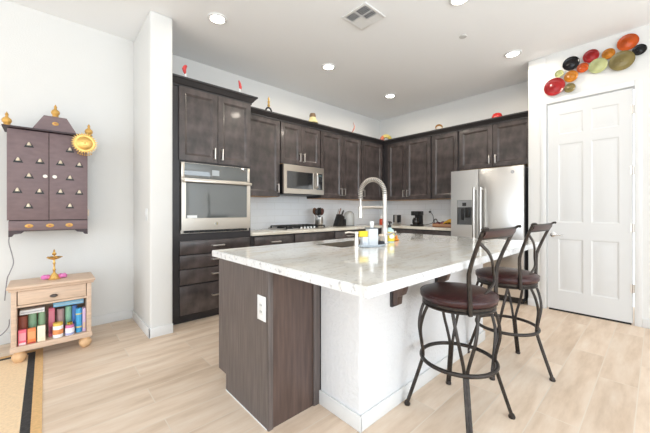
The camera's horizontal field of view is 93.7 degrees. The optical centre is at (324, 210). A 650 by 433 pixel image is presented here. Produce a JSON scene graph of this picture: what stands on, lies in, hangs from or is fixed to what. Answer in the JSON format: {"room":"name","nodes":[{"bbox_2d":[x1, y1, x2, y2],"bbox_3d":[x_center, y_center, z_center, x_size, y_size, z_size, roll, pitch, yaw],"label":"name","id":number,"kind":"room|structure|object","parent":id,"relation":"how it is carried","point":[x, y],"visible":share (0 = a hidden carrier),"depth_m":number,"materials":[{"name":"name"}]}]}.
{"room":"kitchen","nodes":[
{"label":"kitchen","id":0,"kind":"room"},
{"bbox_2d":[134,11,171,327],"bbox_3d":[-1.791,-0.340,3.154,0.197,3.040,0.729,0,0,-43],"label":"wall","id":1,"kind":"structure","parent":0,"point":[153,42],"depth_m":2.91,"materials":[{"name":"white paint"}]},
{"bbox_2d":[145,209,147,220],"bbox_3d":[-1.702,0.040,2.903,0.011,0.115,0.070,0,0,-43],"label":"light switch","id":2,"kind":"object","parent":1,"relation":"attached to","point":[146,210],"visible":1,"depth_m":2.89,"materials":[{"name":"white plastic"}]},
{"bbox_2d":[132,310,172,338],"bbox_3d":[-1.788,1.135,3.141,0.210,0.090,0.730,0,0,-43],"label":"baseboard","id":3,"kind":"structure","parent":1,"relation":"attached to","point":[165,329],"depth_m":2.90,"materials":[{"name":"white paint"}]},
{"bbox_2d":[0,0,379,334],"bbox_3d":[-2.502,-0.340,3.099,10.100,3.040,0.150,0,0,-43],"label":"wall","id":4,"kind":"structure","parent":0,"point":[47,61],"depth_m":3.10,"materials":[{"name":"white paint"}]},
{"bbox_2d":[1,105,92,236],"bbox_3d":[-2.514,-0.366,2.792,0.603,1.176,0.284,0,0,-43],"label":"upper cabinet","id":5,"kind":"object","parent":4,"relation":"attached to","point":[47,179],"visible":0.99,"depth_m":2.69,"materials":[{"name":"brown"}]},
{"bbox_2d":[4,237,13,300],"bbox_3d":[-2.709,0.492,2.625,0.133,0.576,0.050,0,0,31],"label":"power cord","id":6,"kind":"object","parent":5,"relation":"hanging from","point":[8,237],"visible":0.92,"depth_m":2.63,"materials":[{"name":"grey plastic"}]},
{"bbox_2d":[71,133,97,155],"bbox_3d":[-2.217,-0.615,2.814,0.200,0.217,0.034,0,0,-43],"label":"plaque","id":7,"kind":"object","parent":5,"relation":"hanging from","point":[84,143],"visible":1,"depth_m":2.81,"materials":[{"name":"gold metal"}]},
{"bbox_2d":[0,310,131,344],"bbox_3d":[-4.064,1.135,1.556,5.313,0.090,0.012,0,0,-43],"label":"baseboard","id":8,"kind":"structure","parent":4,"relation":"attached to","point":[5,338],"depth_m":3.17,"materials":[{"name":"white paint"}]},
{"bbox_2d":[250,114,279,197],"bbox_3d":[-0.945,-0.726,4.160,0.588,1.069,0.388,0,0,-43],"label":"upper cabinet","id":9,"kind":"object","parent":4,"relation":"attached to","point":[265,132],"visible":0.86,"depth_m":4.10,"materials":[{"name":"brown wood"}]},
{"bbox_2d":[280,121,319,167],"bbox_3d":[-0.451,-0.961,4.613,0.748,0.599,0.388,0,0,-43],"label":"upper cabinet","id":10,"kind":"object","parent":4,"relation":"attached to","point":[299,145],"visible":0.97,"depth_m":4.47,"materials":[{"name":"brown wood"}]},
{"bbox_2d":[280,164,323,195],"bbox_3d":[-0.413,-0.436,4.571,0.744,0.417,0.483,0,0,-43],"label":"microwave","id":11,"kind":"object","parent":10,"relation":"attached to","point":[295,180],"visible":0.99,"depth_m":4.40,"materials":[{"name":"silver metal"}]},
{"bbox_2d":[306,131,360,199],"bbox_3d":[0.186,-0.726,5.198,0.978,1.069,0.388,0,0,-43],"label":"upper cabinet","id":12,"kind":"object","parent":4,"relation":"attached to","point":[340,156],"visible":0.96,"depth_m":5.05,"materials":[{"name":"brown wood"}]},
{"bbox_2d":[251,106,527,144],"bbox_3d":[0.868,-1.285,4.184,3.285,0.080,2.797,0,0,-43],"label":"crown molding","id":13,"kind":"structure","parent":12,"relation":"attached to","point":[254,111],"depth_m":4.64,"materials":[{"name":"brown wood"}]},
{"bbox_2d":[265,97,271,110],"bbox_3d":[-0.756,-1.430,4.096,0.112,0.211,0.039,0,0,-43],"label":"figurine","id":14,"kind":"object","parent":13,"relation":"on","point":[268,105],"visible":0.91,"depth_m":4.08,"materials":[{"name":"ceramic"}]},
{"bbox_2d":[308,113,317,122],"bbox_3d":[-0.186,-1.401,4.619,0.170,0.150,0.170,0,0,-43],"label":"bell","id":15,"kind":"object","parent":13,"relation":"on","point":[312,116],"visible":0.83,"depth_m":4.57,"materials":[{"name":"beige ceramic"}]},
{"bbox_2d":[380,134,391,139],"bbox_3d":[1.173,-1.397,5.860,0.239,0.139,0.077,0,0,2],"label":"ornament","id":16,"kind":"object","parent":13,"relation":"on","point":[384,135],"visible":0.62,"depth_m":5.84,"materials":[{"name":"yellow ceramic"}]},
{"bbox_2d":[435,124,442,128],"bbox_3d":[1.909,-1.390,5.100,0.096,0.113,0.113,0,0,-43],"label":"bowl","id":17,"kind":"object","parent":13,"relation":"on","point":[439,126],"visible":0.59,"depth_m":5.12,"materials":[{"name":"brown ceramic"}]},
{"bbox_2d":[492,113,501,117],"bbox_3d":[2.512,-1.375,4.451,0.140,0.097,0.140,0,0,2],"label":"dome","id":18,"kind":"object","parent":13,"relation":"on","point":[495,114],"visible":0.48,"depth_m":4.40,"materials":[{"name":"red"}]},
{"bbox_2d":[250,196,450,228],"bbox_3d":[0.550,0.023,4.534,3.300,0.486,1.860,0,0,-43],"label":"backsplash","id":19,"kind":"structure","parent":4,"relation":"attached to","point":[265,212],"depth_m":5.27,"materials":[{"name":"white tile"}]},
{"bbox_2d":[356,140,382,200],"bbox_3d":[0.787,-0.726,5.748,0.648,1.069,0.388,0,0,-43],"label":"upper cabinet","id":20,"kind":"object","parent":4,"relation":"attached to","point":[371,153],"visible":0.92,"depth_m":5.62,"materials":[{"name":"brown wood"}]},
{"bbox_2d":[0,300,649,432],"bbox_3d":[1.215,1.230,-0.955,10.100,0.100,11.150,0,0,-43],"label":"floor","id":21,"kind":"structure","parent":0,"point":[125,380],"depth_m":2.02,"materials":[{"name":"brown wood"}]},
{"bbox_2d":[0,348,42,432],"bbox_3d":[-1.746,1.178,0.108,2.400,0.002,4.600,0,0,-43],"label":"area rug","id":22,"kind":"object","parent":21,"relation":"on","point":[21,384],"visible":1,"depth_m":1.96,"materials":[{"name":"beige fabric"}]},
{"bbox_2d":[6,272,94,362],"bbox_3d":[-2.309,0.881,2.594,0.538,0.598,0.345,0,0,-43],"label":"nightstand","id":23,"kind":"object","parent":21,"relation":"on","point":[30,292],"visible":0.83,"depth_m":2.49,"materials":[{"name":"brown wood"}]},
{"bbox_2d":[18,329,26,345],"bbox_3d":[-2.370,0.993,2.388,0.045,0.118,0.031,0,0,-43],"label":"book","id":24,"kind":"object","parent":23,"relation":"on","point":[22,334],"visible":1,"depth_m":2.38,"materials":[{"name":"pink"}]},
{"bbox_2d":[18,315,27,338],"bbox_3d":[-2.444,0.952,2.467,0.057,0.200,0.057,0,0,-43],"label":"book","id":25,"kind":"object","parent":23,"relation":"on","point":[23,319],"visible":0.62,"depth_m":2.45,"materials":[{"name":"brown paper"}]},
{"bbox_2d":[28,327,35,343],"bbox_3d":[-2.331,0.993,2.424,0.048,0.117,0.031,0,0,-43],"label":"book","id":26,"kind":"object","parent":23,"relation":"on","point":[31,331],"visible":1,"depth_m":2.42,"materials":[{"name":"orange paper"}]},
{"bbox_2d":[28,313,36,337],"bbox_3d":[-2.402,0.944,2.505,0.053,0.215,0.053,0,0,-43],"label":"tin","id":27,"kind":"object","parent":23,"relation":"on","point":[32,318],"visible":0.44,"depth_m":2.49,"materials":[{"name":"green"}]},
{"bbox_2d":[20,305,44,314],"bbox_3d":[-2.402,0.817,2.505,0.146,0.036,0.101,0,0,-43],"label":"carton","id":28,"kind":"object","parent":27,"relation":"on","point":[40,308],"visible":1,"depth_m":2.48,"materials":[{"name":"white cardboard"}]},
{"bbox_2d":[37,324,44,341],"bbox_3d":[-2.289,0.990,2.462,0.048,0.124,0.031,0,0,-43],"label":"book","id":29,"kind":"object","parent":23,"relation":"on","point":[40,328],"visible":1,"depth_m":2.45,"materials":[{"name":"beige paper"}]},
{"bbox_2d":[38,310,45,335],"bbox_3d":[-2.361,0.944,2.543,0.047,0.215,0.047,0,0,-43],"label":"book","id":30,"kind":"object","parent":23,"relation":"on","point":[41,315],"visible":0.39,"depth_m":2.53,"materials":[{"name":"green paper"}]},
{"bbox_2d":[41,275,49,279],"bbox_3d":[-2.346,0.560,2.564,0.065,0.038,0.052,0,0,-43],"label":"paper flower","id":31,"kind":"object","parent":23,"relation":"on","point":[43,277],"visible":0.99,"depth_m":2.55,"materials":[{"name":"pink paper"}]},
{"bbox_2d":[10,327,91,353],"bbox_3d":[-2.304,1.070,2.587,0.500,0.044,0.292,0,0,-43],"label":"shelf","id":32,"kind":"object","parent":23,"relation":"attached to","point":[83,335],"depth_m":2.49,"materials":[{"name":"brown wood"}]},
{"bbox_2d":[49,306,54,336],"bbox_3d":[-2.306,0.934,2.572,0.039,0.235,0.071,0,0,-43],"label":"book","id":33,"kind":"object","parent":23,"relation":"on","point":[51,309],"visible":0.71,"depth_m":2.54,"materials":[{"name":"red"}]},
{"bbox_2d":[46,249,62,279],"bbox_3d":[-2.296,0.455,2.589,0.105,0.254,0.105,0,0,-43],"label":"oil lamp","id":34,"kind":"object","parent":23,"relation":"on","point":[54,275],"visible":1,"depth_m":2.58,"materials":[{"name":"gold metal"}]},
{"bbox_2d":[53,321,62,337],"bbox_3d":[-2.221,0.991,2.536,0.068,0.121,0.068,0,0,-43],"label":"jar","id":35,"kind":"object","parent":23,"relation":"on","point":[57,326],"visible":1,"depth_m":2.51,"materials":[{"name":"white"}]},
{"bbox_2d":[56,308,63,332],"bbox_3d":[-2.275,0.947,2.622,0.053,0.210,0.053,0,0,-43],"label":"book","id":36,"kind":"object","parent":23,"relation":"on","point":[59,311],"visible":0.66,"depth_m":2.60,"materials":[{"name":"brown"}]},
{"bbox_2d":[58,273,66,277],"bbox_3d":[-2.269,0.560,2.635,0.065,0.038,0.052,0,0,-43],"label":"paper flower","id":37,"kind":"object","parent":23,"relation":"on","point":[61,275],"visible":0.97,"depth_m":2.62,"materials":[{"name":"pink paper"}]},
{"bbox_2d":[65,305,71,324],"bbox_3d":[-2.236,0.942,2.658,0.047,0.220,0.047,0,0,-43],"label":"book","id":38,"kind":"object","parent":23,"relation":"on","point":[68,309],"visible":0.59,"depth_m":2.64,"materials":[{"name":"green paper"}]},
{"bbox_2d":[53,298,83,306],"bbox_3d":[-2.235,0.796,2.658,0.200,0.035,0.101,0,0,-43],"label":"carton","id":39,"kind":"object","parent":38,"relation":"on","point":[76,301],"visible":0.76,"depth_m":2.62,"materials":[{"name":"blue cardboard"}]},
{"bbox_2d":[65,323,74,335],"bbox_3d":[-2.166,1.009,2.587,0.064,0.085,0.064,0,0,-43],"label":"jar","id":40,"kind":"object","parent":23,"relation":"on","point":[69,329],"visible":0.98,"depth_m":2.56,"materials":[{"name":"white"}]},
{"bbox_2d":[72,305,76,330],"bbox_3d":[-2.195,0.942,2.675,0.037,0.220,0.037,0,0,-43],"label":"book","id":41,"kind":"object","parent":23,"relation":"on","point":[74,307],"visible":0.57,"depth_m":2.66,"materials":[{"name":"blue paper"}]},
{"bbox_2d":[76,307,81,332],"bbox_3d":[-2.135,0.949,2.644,0.044,0.205,0.044,0,0,-43],"label":"book","id":42,"kind":"object","parent":23,"relation":"on","point":[78,310],"visible":1,"depth_m":2.63,"materials":[{"name":"blue paper"}]},
{"bbox_2d":[82,306,85,330],"bbox_3d":[-2.118,0.952,2.677,0.022,0.200,0.071,0,0,-43],"label":"book","id":43,"kind":"object","parent":23,"relation":"on","point":[83,308],"visible":0.95,"depth_m":2.65,"materials":[{"name":"purple"}]},
{"bbox_2d":[172,73,257,324],"bbox_3d":[-1.376,-0.091,3.583,0.955,2.542,0.645,0,0,-43],"label":"tall cabinet","id":44,"kind":"object","parent":21,"relation":"on","point":[211,124],"visible":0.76,"depth_m":3.27,"materials":[{"name":"brown wood"}]},
{"bbox_2d":[182,65,186,76],"bbox_3d":[-1.446,-1.436,3.146,0.030,0.152,0.079,0,0,8],"label":"bird figurine","id":45,"kind":"object","parent":44,"relation":"on","point":[184,67],"visible":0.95,"depth_m":3.13,"materials":[{"name":"red ceramic"}]},
{"bbox_2d":[180,162,251,233],"bbox_3d":[-1.325,-0.130,3.528,0.775,0.740,0.574,0,0,-43],"label":"wall oven","id":46,"kind":"object","parent":44,"relation":"in","point":[213,198],"visible":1,"depth_m":3.32,"materials":[{"name":"silver metal"}]},
{"bbox_2d":[219,258,320,431],"bbox_3d":[0.249,0.744,2.554,2.073,0.873,0.633,0,0,-43],"label":"base cabinet","id":47,"kind":"object","parent":21,"relation":"on","point":[272,367],"visible":0.44,"depth_m":1.78,"materials":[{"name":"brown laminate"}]},
{"bbox_2d":[257,295,265,321],"bbox_3d":[-0.348,0.535,1.670,0.009,0.135,0.085,0,0,-43],"label":"wall outlet","id":48,"kind":"object","parent":47,"relation":"attached to","point":[261,301],"visible":1,"depth_m":1.66,"materials":[{"name":"white plastic"}]},
{"bbox_2d":[259,302,262,314],"bbox_3d":[-0.350,0.535,1.669,0.004,0.068,0.034,0,0,-43],"label":"receptacle","id":49,"kind":"object","parent":48,"relation":"attached to","point":[260,303],"depth_m":1.67,"materials":[{"name":"white plastic"}]},
{"bbox_2d":[212,233,539,298],"bbox_3d":[0.541,0.286,2.328,2.296,0.040,1.340,0,0,-43],"label":"countertop","id":50,"kind":"structure","parent":47,"relation":"on","point":[365,272],"depth_m":1.66,"materials":[{"name":"white stone"}]},
{"bbox_2d":[317,239,379,247],"bbox_3d":[0.283,0.389,2.539,0.709,0.243,0.299,0,0,-43],"label":"sink","id":51,"kind":"object","parent":50,"relation":"in","point":[344,243],"visible":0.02,"depth_m":2.61,"materials":[{"name":"silver metal"}]},
{"bbox_2d":[345,231,358,247],"bbox_3d":[0.201,0.209,2.210,0.112,0.114,0.056,0,0,-9],"label":"soap pump","id":52,"kind":"object","parent":50,"relation":"on","point":[356,239],"visible":0.96,"depth_m":2.20,"materials":[{"name":"silver metal"}]},
{"bbox_2d":[358,243,386,246],"bbox_3d":[0.349,0.258,2.267,0.264,0.017,0.126,0,0,-31],"label":"tray","id":53,"kind":"object","parent":50,"relation":"on","point":[359,245],"visible":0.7,"depth_m":2.20,"materials":[{"name":"grey plastic"}]},
{"bbox_2d":[360,221,378,244],"bbox_3d":[0.327,0.170,2.260,0.131,0.178,0.068,0,0,-23],"label":"soap caddy","id":54,"kind":"object","parent":53,"relation":"on","point":[372,239],"visible":0.8,"depth_m":2.24,"materials":[{"name":"white plastic"}]},
{"bbox_2d":[358,231,367,236],"bbox_3d":[0.280,0.172,2.242,0.070,0.042,0.024,0,0,-17],"label":"sponge","id":55,"kind":"object","parent":54,"relation":"on","point":[361,233],"visible":0.98,"depth_m":2.23,"materials":[{"name":"yellow"}]},
{"bbox_2d":[378,234,384,244],"bbox_3d":[0.425,0.218,2.306,0.054,0.083,0.053,0,0,-43],"label":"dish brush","id":56,"kind":"object","parent":53,"relation":"on","point":[379,235],"visible":0.93,"depth_m":2.29,"materials":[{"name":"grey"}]},
{"bbox_2d":[358,177,395,243],"bbox_3d":[0.420,-0.003,2.470,0.332,0.538,0.060,0,0,28],"label":"kitchen faucet","id":57,"kind":"object","parent":50,"relation":"on","point":[376,180],"visible":0.98,"depth_m":2.44,"materials":[{"name":"silver metal"}]},
{"bbox_2d":[388,221,393,241],"bbox_3d":[0.548,0.178,2.582,0.087,0.175,0.084,0,0,38],"label":"soap bottle","id":58,"kind":"object","parent":50,"relation":"on","point":[390,237],"visible":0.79,"depth_m":2.55,"materials":[{"name":"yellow plastic"}]},
{"bbox_2d":[250,233,293,246],"bbox_3d":[-0.834,0.744,4.080,0.640,0.873,0.634,0,0,-43],"label":"base cabinet","id":59,"kind":"object","parent":21,"relation":"on","point":[263,240],"visible":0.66,"depth_m":3.84,"materials":[{"name":"brown wood"}]},
{"bbox_2d":[294,231,334,242],"bbox_3d":[-0.330,0.744,4.569,0.756,0.873,0.595,0,0,-43],"label":"base cabinet","id":60,"kind":"object","parent":21,"relation":"on","point":[327,235],"visible":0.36,"depth_m":4.33,"materials":[{"name":"brown wood"}]},
{"bbox_2d":[334,228,381,238],"bbox_3d":[0.425,0.744,5.235,1.248,0.873,0.634,0,0,-43],"label":"base cabinet","id":61,"kind":"object","parent":21,"relation":"on","point":[341,234],"visible":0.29,"depth_m":4.78,"materials":[{"name":"brown wood"}]},
{"bbox_2d":[392,228,450,235],"bbox_3d":[1.708,0.744,5.203,0.669,0.873,1.218,0,0,-43],"label":"base cabinet","id":62,"kind":"object","parent":21,"relation":"on","point":[398,230],"visible":0.16,"depth_m":4.92,"materials":[{"name":"brown wood"}]},
{"bbox_2d":[250,223,450,235],"bbox_3d":[0.542,0.286,4.538,3.289,0.040,1.826,0,0,-43],"label":"countertop","id":63,"kind":"structure","parent":62,"relation":"on","point":[253,232],"depth_m":4.61,"materials":[{"name":"beige stone"}]},
{"bbox_2d":[268,224,327,229],"bbox_3d":[-0.395,0.241,4.536,0.750,0.050,0.480,0,0,-43],"label":"gas cooktop","id":64,"kind":"object","parent":63,"relation":"in","point":[292,226],"visible":0.99,"depth_m":4.41,"materials":[{"name":"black metal"}]},
{"bbox_2d":[315,217,322,226],"bbox_3d":[-0.097,0.186,4.877,0.130,0.160,0.130,0,0,-43],"label":"utensil crock","id":65,"kind":"object","parent":63,"relation":"on","point":[318,220],"visible":0.64,"depth_m":4.82,"materials":[{"name":"silver metal"}]},
{"bbox_2d":[333,214,345,226],"bbox_3d":[0.244,0.164,5.136,0.208,0.203,0.110,0,0,-43],"label":"knife block","id":66,"kind":"object","parent":63,"relation":"on","point":[339,221],"visible":0.93,"depth_m":5.09,"materials":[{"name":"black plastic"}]},
{"bbox_2d":[344,211,354,225],"bbox_3d":[0.423,0.137,5.354,0.192,0.258,0.192,0,0,-43],"label":"glass canister","id":67,"kind":"object","parent":63,"relation":"on","point":[349,215],"visible":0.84,"depth_m":5.27,"materials":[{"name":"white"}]},
{"bbox_2d":[379,213,382,224],"bbox_3d":[1.080,0.157,5.806,0.085,0.218,0.085,0,0,-43],"label":"sauce bottle","id":68,"kind":"object","parent":63,"relation":"on","point":[381,216],"visible":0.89,"depth_m":5.78,"materials":[{"name":"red plastic"}]},
{"bbox_2d":[393,215,400,224],"bbox_3d":[1.335,0.174,5.647,0.099,0.184,0.119,0,0,-43],"label":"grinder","id":69,"kind":"object","parent":63,"relation":"on","point":[396,218],"visible":1,"depth_m":5.60,"materials":[{"name":"silver metal"}]},
{"bbox_2d":[410,211,423,225],"bbox_3d":[1.573,0.139,5.241,0.238,0.255,0.150,0,0,-43],"label":"coffee maker","id":70,"kind":"object","parent":63,"relation":"on","point":[418,220],"visible":0.97,"depth_m":5.20,"materials":[{"name":"black plastic"}]},
{"bbox_2d":[432,219,450,227],"bbox_3d":[1.931,0.200,4.879,0.260,0.132,0.362,0,0,-43],"label":"fruit tray","id":71,"kind":"object","parent":63,"relation":"on","point":[434,224],"visible":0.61,"depth_m":4.81,"materials":[{"name":"brown wood"}]},
{"bbox_2d":[404,225,521,432],"bbox_3d":[0.789,0.631,1.787,0.482,1.098,0.505,0,0,-39],"label":"bar stool","id":72,"kind":"object","parent":21,"relation":"on","point":[457,298],"visible":1,"depth_m":1.67,"materials":[{"name":"brown metal"}]},
{"bbox_2d":[451,165,527,303],"bbox_3d":[2.392,0.300,4.334,0.806,1.736,0.915,0,0,-43],"label":"refrigerator","id":73,"kind":"object","parent":21,"relation":"on","point":[492,198],"visible":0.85,"depth_m":4.01,"materials":[{"name":"grey metal"}]},
{"bbox_2d":[468,221,556,381],"bbox_3d":[1.435,0.630,2.265,0.556,1.099,0.560,0,0,2],"label":"bar stool","id":74,"kind":"object","parent":21,"relation":"on","point":[508,278],"visible":0.82,"depth_m":2.17,"materials":[{"name":"brown metal"}]},
{"bbox_2d":[6,0,649,120],"bbox_3d":[1.215,-1.910,-0.955,10.100,0.100,11.150,0,0,-43],"label":"ceiling","id":75,"kind":"structure","parent":0,"point":[416,53],"depth_m":3.26,"materials":[{"name":"white paint"}]},
{"bbox_2d":[207,12,227,24],"bbox_3d":[-1.041,-1.854,2.954,0.186,0.012,0.186,0,0,-43],"label":"recessed light","id":76,"kind":"object","parent":75,"relation":"in","point":[216,18],"visible":1,"depth_m":2.95,"materials":[{"name":"white paint"}]},
{"bbox_2d":[321,63,335,70],"bbox_3d":[0.047,-1.854,3.944,0.186,0.012,0.186,0,0,-43],"label":"recessed light","id":77,"kind":"object","parent":75,"relation":"in","point":[328,66],"visible":1,"depth_m":3.93,"materials":[{"name":"white paint"}]},
{"bbox_2d":[341,2,385,29],"bbox_3d":[0.369,-1.852,2.923,0.300,0.014,0.300,0,0,-43],"label":"ceiling vent","id":78,"kind":"object","parent":75,"relation":"in","point":[363,16],"visible":1,"depth_m":2.91,"materials":[{"name":"white metal"}]},
{"bbox_2d":[384,94,395,97],"bbox_3d":[1.056,-1.854,4.944,0.186,0.012,0.186,0,0,-43],"label":"recessed light","id":79,"kind":"object","parent":75,"relation":"in","point":[386,95],"visible":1,"depth_m":4.92,"materials":[{"name":"white paint"}]},
{"bbox_2d":[449,0,468,5],"bbox_3d":[1.185,-1.854,2.675,0.186,0.012,0.186,0,0,-43],"label":"recessed light","id":80,"kind":"object","parent":75,"relation":"in","point":[451,2],"visible":1,"depth_m":2.72,"materials":[{"name":"white paint"}]},
{"bbox_2d":[504,50,521,57],"bbox_3d":[2.228,-1.854,3.617,0.186,0.012,0.186,0,0,-43],"label":"recessed light","id":81,"kind":"object","parent":75,"relation":"in","point":[514,53],"visible":1,"depth_m":3.61,"materials":[{"name":"white paint"}]},
{"bbox_2d":[321,264,482,414],"bbox_3d":[0.709,0.744,2.329,1.708,0.873,0.325,0,0,-43],"label":"wall","id":82,"kind":"structure","parent":0,"point":[370,348],"depth_m":1.80,"materials":[{"name":"white paint"}]},
{"bbox_2d":[390,287,407,306],"bbox_3d":[0.498,0.440,1.739,0.071,0.265,0.260,0,0,-43],"label":"corbel","id":83,"kind":"object","parent":82,"relation":"attached to","point":[396,296],"visible":0.35,"depth_m":1.79,"materials":[{"name":"brown wood"}]},
{"bbox_2d":[319,330,484,432],"bbox_3d":[0.714,1.137,2.322,1.734,0.085,0.334,0,0,-43],"label":"baseboard","id":84,"kind":"structure","parent":82,"relation":"attached to","point":[358,422],"depth_m":1.80,"materials":[{"name":"white paint"}]},
{"bbox_2d":[435,273,450,282],"bbox_3d":[0.896,0.440,2.104,0.071,0.265,0.260,0,0,-43],"label":"corbel","id":85,"kind":"object","parent":82,"relation":"attached to","point":[444,278],"visible":0.17,"depth_m":2.14,"materials":[{"name":"brown wood"}]},
{"bbox_2d":[380,81,527,167],"bbox_3d":[2.191,-0.340,5.319,0.180,3.040,2.920,0,0,-43],"label":"wall","id":86,"kind":"structure","parent":0,"point":[512,99],"depth_m":5.09,"materials":[{"name":"white paint"}]},
{"bbox_2d":[383,136,439,200],"bbox_3d":[1.558,-0.726,5.588,0.388,1.069,0.998,0,0,-43],"label":"upper cabinet","id":87,"kind":"object","parent":86,"relation":"attached to","point":[407,165],"visible":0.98,"depth_m":5.43,"materials":[{"name":"brown wood"}]},
{"bbox_2d":[432,131,459,199],"bbox_3d":[2.065,-0.726,5.064,0.349,1.069,0.451,0,0,-43],"label":"upper cabinet","id":88,"kind":"object","parent":86,"relation":"attached to","point":[445,147],"visible":0.77,"depth_m":4.96,"materials":[{"name":"brown wood"}]},
{"bbox_2d":[459,118,527,170],"bbox_3d":[2.546,-0.943,4.511,0.388,0.634,1.006,0,0,-43],"label":"upper cabinet","id":89,"kind":"object","parent":86,"relation":"attached to","point":[504,144],"visible":0.92,"depth_m":4.38,"materials":[{"name":"brown wood"}]},
{"bbox_2d":[528,24,649,319],"bbox_3d":[5.348,-0.340,0.830,0.115,3.040,8.194,0,0,-43],"label":"wall","id":90,"kind":"structure","parent":0,"point":[541,70],"depth_m":3.53,"materials":[{"name":"white paint"}]},
{"bbox_2d":[544,78,564,95],"bbox_3d":[2.706,-1.456,3.595,0.042,0.205,0.205,0,0,-43],"label":"glass plate","id":91,"kind":"object","parent":90,"relation":"attached to","point":[554,86],"visible":1,"depth_m":3.59,"materials":[{"name":"red glass"}]},
{"bbox_2d":[555,70,563,77],"bbox_3d":[2.736,-1.595,3.562,0.042,0.085,0.085,0,0,-43],"label":"glass plate","id":92,"kind":"object","parent":90,"relation":"attached to","point":[559,73],"visible":1,"depth_m":3.56,"materials":[{"name":"green glass"}]},
{"bbox_2d":[564,83,575,92],"bbox_3d":[2.802,-1.402,3.490,0.042,0.105,0.105,0,0,-43],"label":"glass plate","id":93,"kind":"object","parent":90,"relation":"attached to","point":[570,87],"visible":1,"depth_m":3.48,"materials":[{"name":"green glass"}]},
{"bbox_2d":[564,70,577,81],"bbox_3d":[2.809,-1.528,3.479,0.046,0.130,0.130,0,0,-43],"label":"glass plate","id":94,"kind":"object","parent":90,"relation":"attached to","point":[572,75],"visible":1,"depth_m":3.47,"materials":[{"name":"orange glass"}]},
{"bbox_2d":[563,56,579,70],"bbox_3d":[2.811,-1.676,3.481,0.042,0.156,0.156,0,0,-43],"label":"glass plate","id":95,"kind":"object","parent":90,"relation":"attached to","point":[572,62],"visible":1,"depth_m":3.48,"materials":[{"name":"black glass"}]},
{"bbox_2d":[577,63,588,72],"bbox_3d":[2.880,-1.592,3.406,0.042,0.106,0.106,0,0,-43],"label":"glass plate","id":96,"kind":"object","parent":90,"relation":"attached to","point":[582,67],"visible":1,"depth_m":3.40,"materials":[{"name":"orange glass"}]},
{"bbox_2d":[528,298,649,328],"bbox_3d":[5.234,1.135,0.861,0.012,0.090,7.994,0,0,-43],"label":"baseboard","id":97,"kind":"structure","parent":90,"relation":"attached to","point":[645,322],"depth_m":3.07,"materials":[{"name":"white paint"}]},
{"bbox_2d":[548,88,634,324],"bbox_3d":[2.924,-0.040,3.388,0.096,2.440,0.738,0,0,-43],"label":"door","id":98,"kind":"structure","parent":90,"relation":"in","point":[591,169],"depth_m":3.37,"materials":[{"name":"white paint"}]},
{"bbox_2d":[541,78,642,326],"bbox_3d":[2.914,-0.077,3.393,0.008,2.515,0.862,0,0,-43],"label":"door frame","id":99,"kind":"structure","parent":90,"relation":"attached to","point":[638,84],"depth_m":3.10,"materials":[{"name":"white paint"}]},
{"bbox_2d":[588,58,607,72],"bbox_3d":[2.964,-1.569,3.309,0.048,0.160,0.160,0,0,-43],"label":"glass plate","id":100,"kind":"object","parent":90,"relation":"attached to","point":[598,65],"visible":1,"depth_m":3.30,"materials":[{"name":"green glass"}]},
{"bbox_2d":[583,49,599,62],"bbox_3d":[2.927,-1.696,3.354,0.042,0.142,0.142,0,0,-43],"label":"glass plate","id":101,"kind":"object","parent":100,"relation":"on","point":[589,56],"visible":1,"depth_m":3.35,"materials":[{"name":"red glass"}]},
{"bbox_2d":[601,48,615,58],"bbox_3d":[3.022,-1.668,3.250,0.042,0.110,0.110,0,0,-43],"label":"glass plate","id":102,"kind":"object","parent":90,"relation":"attached to","point":[608,53],"visible":1,"depth_m":3.24,"materials":[{"name":"orange glass"}]},
{"bbox_2d":[609,50,634,70],"bbox_3d":[3.087,-1.555,3.172,0.052,0.200,0.200,0,0,-43],"label":"glass plate","id":103,"kind":"object","parent":90,"relation":"attached to","point":[624,59],"visible":1,"depth_m":3.16,"materials":[{"name":"green glass"}]},
{"bbox_2d":[617,33,638,50],"bbox_3d":[3.121,-1.731,3.143,0.042,0.166,0.166,0,0,-43],"label":"glass plate","id":104,"kind":"object","parent":90,"relation":"attached to","point":[629,41],"visible":1,"depth_m":3.13,"materials":[{"name":"orange glass"}]},
{"bbox_2d":[632,44,646,54],"bbox_3d":[3.178,-1.622,3.081,0.042,0.108,0.108,0,0,-43],"label":"glass plate","id":105,"kind":"object","parent":90,"relation":"attached to","point":[639,49],"visible":1,"depth_m":3.07,"materials":[{"name":"black glass"}]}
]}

